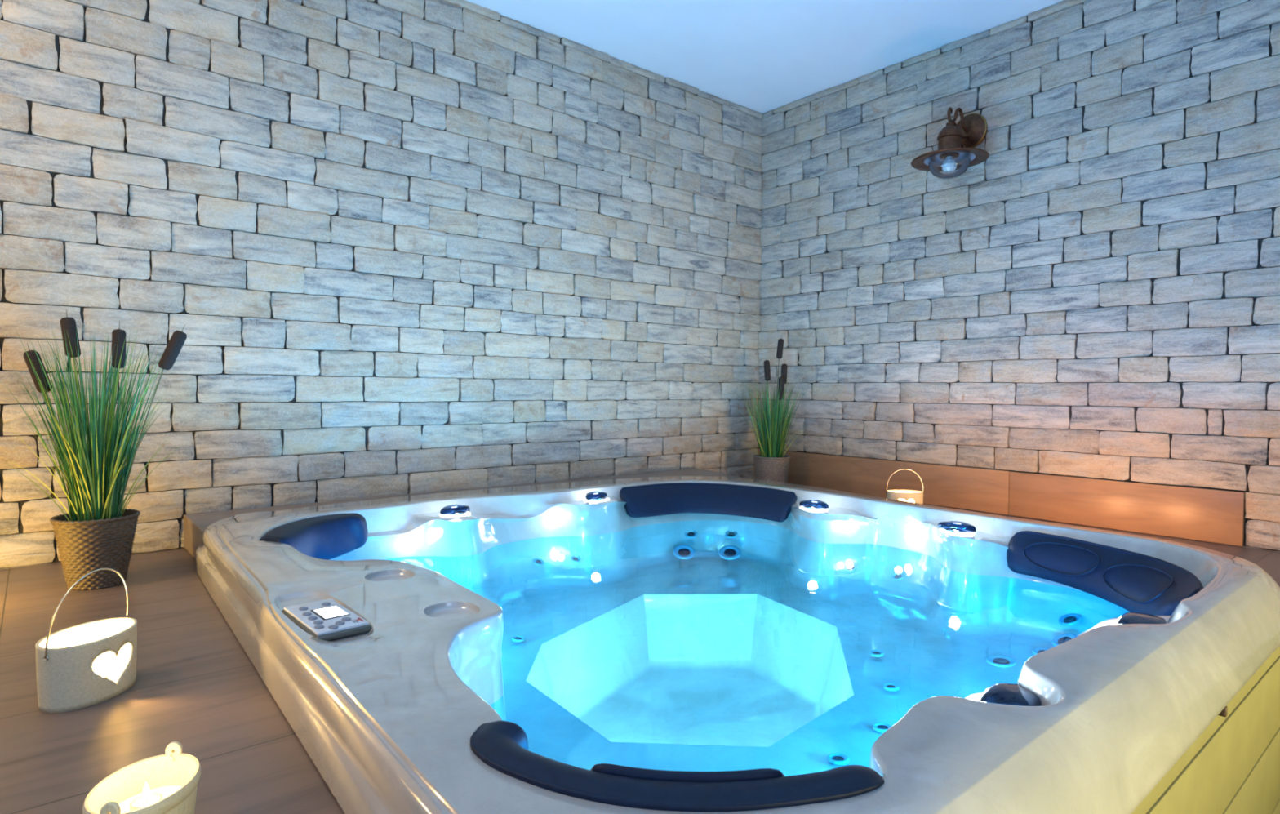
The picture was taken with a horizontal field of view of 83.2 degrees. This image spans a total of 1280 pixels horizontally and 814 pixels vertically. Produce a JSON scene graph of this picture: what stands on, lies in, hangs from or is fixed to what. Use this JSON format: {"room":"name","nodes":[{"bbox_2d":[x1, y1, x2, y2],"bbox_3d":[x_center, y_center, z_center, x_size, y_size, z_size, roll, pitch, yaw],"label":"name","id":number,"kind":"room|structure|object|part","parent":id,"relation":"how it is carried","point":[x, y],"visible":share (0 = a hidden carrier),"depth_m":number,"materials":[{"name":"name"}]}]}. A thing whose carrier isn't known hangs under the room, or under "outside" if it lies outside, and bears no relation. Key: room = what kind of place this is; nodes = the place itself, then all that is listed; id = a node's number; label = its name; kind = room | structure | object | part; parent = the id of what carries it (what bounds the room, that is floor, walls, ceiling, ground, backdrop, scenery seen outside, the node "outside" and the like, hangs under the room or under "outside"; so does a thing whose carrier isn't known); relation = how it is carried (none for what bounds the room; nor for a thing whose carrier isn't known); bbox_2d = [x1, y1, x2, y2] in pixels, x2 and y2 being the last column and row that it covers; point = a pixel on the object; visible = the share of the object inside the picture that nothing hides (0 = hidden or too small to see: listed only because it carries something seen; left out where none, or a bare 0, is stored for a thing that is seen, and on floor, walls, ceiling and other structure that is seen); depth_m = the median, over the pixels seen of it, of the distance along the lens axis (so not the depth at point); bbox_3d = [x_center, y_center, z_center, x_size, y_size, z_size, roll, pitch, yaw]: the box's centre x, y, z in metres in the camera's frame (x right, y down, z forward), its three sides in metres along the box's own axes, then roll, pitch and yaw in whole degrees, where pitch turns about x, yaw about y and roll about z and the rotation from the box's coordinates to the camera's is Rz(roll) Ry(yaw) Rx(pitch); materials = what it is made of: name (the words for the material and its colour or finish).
{"room":"hot tub room","nodes":[
{"label":"hot tub room","id":0,"kind":"room"},
{"bbox_2d":[49,508,140,590],"bbox_3d":[-1.712,0.449,2.272,0.227,0.222,0.227,-1,2,-40],"label":"basket","id":1,"kind":"object","parent":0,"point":[88,542],"depth_m":2.21,"materials":[{"name":"wicker"}]},
{"bbox_2d":[0,0,762,569],"bbox_3d":[-1.354,-0.262,3.198,5.661,3.400,0.181,-1,2,-40],"label":"wall","id":2,"kind":"structure","parent":0,"point":[398,246],"depth_m":3.18,"materials":[{"name":"stone"}]},
{"bbox_2d":[183,467,726,559],"bbox_3d":[-0.513,0.473,3.440,2.756,0.129,0.630,-1,2,-40],"label":"trim","id":3,"kind":"structure","parent":2,"relation":"attached to","point":[194,524],"depth_m":3.03,"materials":[{"name":"wood"}]},
{"bbox_2d":[0,503,1279,813],"bbox_3d":[0.458,1.038,1.021,5.612,0.860,5.612,-1,2,-40],"label":"floor","id":4,"kind":"structure","parent":0,"point":[196,686],"depth_m":1.41,"materials":[{"name":"brown wood"}]},
{"bbox_2d":[35,568,137,713],"bbox_3d":[-1.124,0.457,1.470,0.136,0.255,0.200,1,1,4],"label":"lantern","id":5,"kind":"object","parent":4,"relation":"on","point":[67,659],"visible":1,"depth_m":1.42,"materials":[{"name":"ceramic"}]},
{"bbox_3d":[-1.114,0.403,1.468,0.023,0.146,0.200,1,1,4],"label":"handle","id":6,"kind":"part","parent":5,"relation":"part of","materials":[{"name":"metal"}]},
{"bbox_2d":[93,666,107,678],"bbox_3d":[-1.125,0.556,1.492,0.038,0.040,0.038,-1,2,-40],"label":"tealight candle","id":7,"kind":"object","parent":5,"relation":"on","point":[104,675],"visible":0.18,"depth_m":1.50,"materials":[{"name":"wax"}]},
{"bbox_2d":[97,673,107,678],"bbox_3d":[-1.125,0.567,1.492,0.038,0.017,0.038,-1,2,-40],"label":"cup","id":8,"kind":"object","parent":7,"relation":"on","point":[104,675],"depth_m":1.51,"materials":[{"name":"metal"}]},
{"bbox_2d":[1,308,186,590],"bbox_3d":[-1.727,0.126,2.259,0.489,0.868,0.473,2,2,40],"label":"cattails","id":9,"kind":"object","parent":4,"relation":"on","point":[97,532],"visible":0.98,"depth_m":2.22,"materials":[{"name":"plant"}]},
{"bbox_3d":[-1.761,0.103,2.276,0.069,0.562,0.005,1,2,14],"label":"cattail stem","id":10,"kind":"part","parent":9,"relation":"part of","materials":[{"name":"green plant"}]},
{"bbox_3d":[-1.568,0.123,2.257,0.178,0.528,0.004,0,1,3],"label":"cattail stem","id":11,"kind":"part","parent":9,"relation":"part of","materials":[{"name":"green plant"}]},
{"bbox_2d":[82,741,200,813],"bbox_3d":[-0.647,0.537,0.942,0.118,0.128,0.163,0,1,-7],"label":"bucket","id":12,"kind":"object","parent":4,"relation":"on","point":[175,775],"visible":0.98,"depth_m":0.97,"materials":[{"name":"ceramic"}]},
{"bbox_2d":[129,782,162,811],"bbox_3d":[-0.648,0.512,0.946,0.036,0.040,0.036,-1,2,-40],"label":"tealight candle","id":13,"kind":"object","parent":12,"relation":"on","point":[147,798],"visible":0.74,"depth_m":0.95,"materials":[{"name":"wax"}]},
{"bbox_2d":[129,791,162,811],"bbox_3d":[-0.648,0.524,0.947,0.036,0.017,0.036,-1,2,-40],"label":"cup","id":14,"kind":"object","parent":13,"relation":"on","point":[148,798],"depth_m":0.95,"materials":[{"name":"metal"}]},
{"bbox_2d":[195,475,1279,813],"bbox_3d":[0.151,0.879,2.356,2.628,0.964,2.914,-1,2,-40],"label":"hot tub","id":15,"kind":"object","parent":4,"relation":"in","point":[682,644],"visible":1,"depth_m":1.94,"materials":[{"name":"plastic"}]},
{"bbox_3d":[-0.638,0.424,1.461,0.098,0.007,0.214,-1,2,-42],"label":"plate","id":16,"kind":"part","parent":15,"relation":"part of","materials":[{"name":"grey plastic"}]},
{"bbox_3d":[-0.633,0.420,1.471,0.052,0.001,0.084,-1,2,-42],"label":"display frame","id":17,"kind":"part","parent":15,"relation":"part of","materials":[{"name":"plastic"}]},
{"bbox_2d":[405,533,416,544],"bbox_3d":[-0.872,0.503,2.746,0.040,0.040,0.011,-1,2,-40],"label":"light","id":18,"kind":"object","parent":15,"relation":"attached to","point":[411,538],"depth_m":2.74,"materials":[{"name":"white"}]},
{"bbox_2d":[551,513,559,523],"bbox_3d":[-0.367,0.485,3.139,0.040,0.040,0.011,-1,2,-40],"label":"light","id":19,"kind":"object","parent":15,"relation":"attached to","point":[555,517],"depth_m":3.14,"materials":[{"name":"white"}]},
{"bbox_2d":[846,522,853,532],"bbox_3d":[0.874,0.502,3.005,0.011,0.040,0.040,0,2,-23],"label":"light","id":20,"kind":"object","parent":15,"relation":"attached to","point":[850,526],"depth_m":3.00,"materials":[{"name":"white"}]},
{"bbox_2d":[905,532,912,542],"bbox_3d":[1.072,0.520,2.878,0.011,0.040,0.040,0,2,-18],"label":"light","id":21,"kind":"object","parent":15,"relation":"attached to","point":[908,536],"depth_m":2.87,"materials":[{"name":"white"}]},
{"bbox_2d":[739,334,810,482],"bbox_3d":[0.809,0.036,4.464,0.501,0.971,0.433,0,1,-6],"label":"cattails","id":22,"kind":"object","parent":4,"relation":"on","point":[771,464],"visible":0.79,"depth_m":4.43,"materials":[{"name":"green plant"}]},
{"bbox_2d":[752,453,791,482],"bbox_3d":[0.819,0.412,4.487,0.233,0.219,0.233,-1,2,-40],"label":"basket","id":23,"kind":"object","parent":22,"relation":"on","point":[770,467],"depth_m":4.40,"materials":[{"name":"brown wicker"}]},
{"bbox_3d":[0.846,0.012,4.476,0.034,0.675,0.004,0,1,0],"label":"cattail stem","id":24,"kind":"part","parent":22,"relation":"part of","materials":[{"name":"green plant"}]},
{"bbox_2d":[885,468,923,503],"bbox_3d":[1.341,0.430,3.648,0.184,0.234,0.126,1,1,6],"label":"lantern","id":25,"kind":"object","parent":4,"relation":"on","point":[909,495],"visible":0.45,"depth_m":3.61,"materials":[{"name":"ceramic"}]},
{"bbox_2d":[465,0,1063,113],"bbox_3d":[0.478,-1.941,0.936,5.920,0.100,5.920,-1,2,-40],"label":"ceiling","id":26,"kind":"structure","parent":0,"point":[762,56],"depth_m":3.78,"materials":[{"name":"paint"}]},
{"bbox_2d":[757,0,1279,551],"bbox_3d":[2.647,-0.224,2.846,0.180,3.400,5.661,-1,2,-40],"label":"wall","id":27,"kind":"structure","parent":0,"point":[1096,295],"depth_m":3.50,"materials":[{"name":"stone"}]},
{"bbox_2d":[757,448,1010,515],"bbox_3d":[1.345,0.417,4.301,0.026,0.222,1.663,-1,2,-40],"label":"wooden panel","id":28,"kind":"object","parent":27,"relation":"attached to","point":[984,490],"depth_m":4.08,"materials":[{"name":"wood"}]},
{"bbox_2d":[911,106,989,178],"bbox_3d":[1.589,-1.362,3.686,0.389,0.377,0.368,-1,2,-40],"label":"wall lamp","id":29,"kind":"object","parent":27,"relation":"attached to","point":[957,142],"visible":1,"depth_m":3.70,"materials":[{"name":"brown metal"}]},
{"bbox_3d":[1.580,-1.240,3.682,0.074,0.083,0.070,-1,2,-40],"label":"bulb","id":30,"kind":"part","parent":29,"relation":"part of","materials":[{"name":"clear glass"}]},
{"bbox_3d":[1.580,-1.283,3.681,0.092,0.011,0.092,-1,2,-40],"label":"bulb seat","id":31,"kind":"part","parent":29,"relation":"part of","materials":[{"name":"brown metal"}]},
{"bbox_3d":[1.580,-1.222,3.683,0.196,0.098,0.196,-1,2,-40],"label":"glass","id":32,"kind":"part","parent":29,"relation":"part of","materials":[{"name":"clear glass"}]},
{"bbox_3d":[1.580,-1.275,3.681,0.368,0.033,0.368,-1,2,-40],"label":"lamp shade","id":33,"kind":"part","parent":29,"relation":"part of","materials":[{"name":"brown metal"}]},
{"bbox_3d":[1.647,-1.492,3.729,0.182,0.119,0.024,-1,2,-37],"label":"arm","id":34,"kind":"part","parent":29,"relation":"part of","materials":[{"name":"brown metal"}]},
{"bbox_3d":[1.730,-1.450,3.788,0.041,0.176,0.176,-1,2,-40],"label":"wall plate","id":35,"kind":"part","parent":29,"relation":"part of","materials":[{"name":"brown metal"}]},
{"bbox_2d":[1008,471,1244,546],"bbox_3d":[2.178,0.449,3.308,0.026,0.221,0.925,-1,2,-40],"label":"wooden panel","id":36,"kind":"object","parent":27,"relation":"attached to","point":[1203,514],"depth_m":3.24,"materials":[{"name":"wood"}]}
]}

